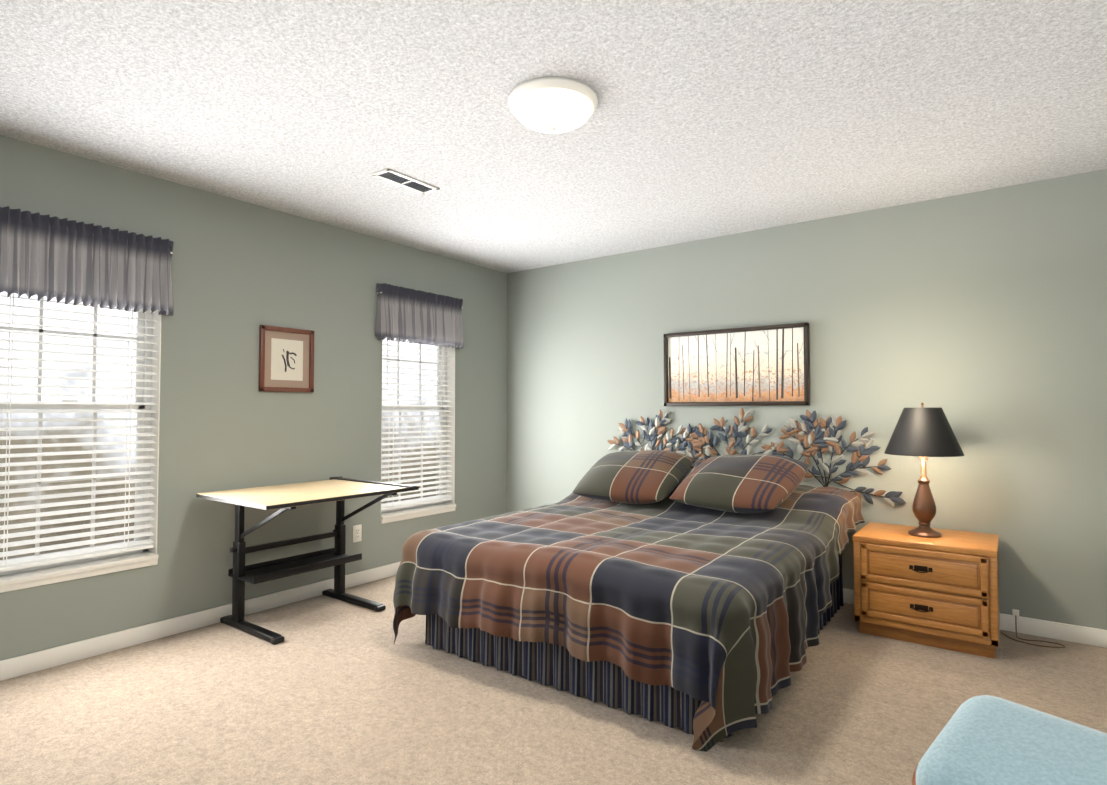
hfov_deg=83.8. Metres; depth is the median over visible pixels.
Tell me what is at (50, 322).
backdrop
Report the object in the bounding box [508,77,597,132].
ceiling light
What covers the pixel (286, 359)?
picture
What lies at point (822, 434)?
headboard
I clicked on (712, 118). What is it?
ceiling
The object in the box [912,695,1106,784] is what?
ottoman
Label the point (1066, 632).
baseboard
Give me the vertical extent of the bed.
0.933 m
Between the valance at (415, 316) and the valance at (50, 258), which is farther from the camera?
the valance at (415, 316)
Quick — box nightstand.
[852,522,999,658]
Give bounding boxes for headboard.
[607,408,905,507]
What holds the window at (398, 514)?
in the wall at (242, 271)
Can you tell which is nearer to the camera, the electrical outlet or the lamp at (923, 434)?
the lamp at (923, 434)
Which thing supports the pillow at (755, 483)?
on the bed
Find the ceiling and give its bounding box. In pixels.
[0,0,1106,272]
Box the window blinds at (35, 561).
[0,293,157,571]
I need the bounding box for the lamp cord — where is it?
[1001,609,1064,647]
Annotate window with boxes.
[0,291,160,592]
[381,338,455,523]
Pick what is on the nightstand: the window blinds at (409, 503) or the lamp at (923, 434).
the lamp at (923, 434)
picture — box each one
[259,325,313,392]
[664,322,809,405]
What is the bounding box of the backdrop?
[0,291,441,575]
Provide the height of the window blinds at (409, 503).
1.519 m
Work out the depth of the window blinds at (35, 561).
3.01 m
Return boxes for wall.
[0,135,506,660]
[507,169,1106,629]
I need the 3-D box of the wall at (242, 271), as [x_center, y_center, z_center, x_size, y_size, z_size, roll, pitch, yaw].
[-1.987,0.084,3.546,0.150,2.440,5.077,-1,-2,36]
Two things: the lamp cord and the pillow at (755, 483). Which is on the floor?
the lamp cord
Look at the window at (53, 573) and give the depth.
3.14 m
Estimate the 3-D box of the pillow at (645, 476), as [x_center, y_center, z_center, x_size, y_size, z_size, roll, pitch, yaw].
[0.530,0.544,4.062,0.688,0.313,0.610,-1,-2,36]
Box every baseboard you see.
[0,562,400,680]
[843,588,1106,647]
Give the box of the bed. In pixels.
[393,450,864,751]
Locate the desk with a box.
[196,476,418,644]
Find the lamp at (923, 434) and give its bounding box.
[884,402,963,537]
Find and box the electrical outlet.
[353,525,361,542]
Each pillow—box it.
[572,450,693,503]
[670,454,808,513]
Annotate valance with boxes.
[0,206,173,315]
[375,283,462,348]
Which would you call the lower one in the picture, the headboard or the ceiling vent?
the headboard
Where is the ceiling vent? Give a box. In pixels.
[372,168,438,193]
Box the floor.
[0,575,1106,784]
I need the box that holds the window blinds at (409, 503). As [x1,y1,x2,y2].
[381,339,451,510]
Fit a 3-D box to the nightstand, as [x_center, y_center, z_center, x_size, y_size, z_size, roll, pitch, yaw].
[2.015,1.035,3.333,0.638,0.525,0.535,-1,-2,36]
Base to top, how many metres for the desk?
0.762 m
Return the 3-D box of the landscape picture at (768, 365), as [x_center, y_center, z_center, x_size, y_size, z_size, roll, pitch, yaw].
[1.242,-0.178,4.298,1.025,0.541,0.040,-1,-2,36]
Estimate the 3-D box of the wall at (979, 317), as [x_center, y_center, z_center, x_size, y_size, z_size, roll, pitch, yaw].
[1.583,0.101,4.158,5.164,2.440,0.150,-1,-2,36]
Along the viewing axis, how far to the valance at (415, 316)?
4.65 m
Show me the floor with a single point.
(330, 691)

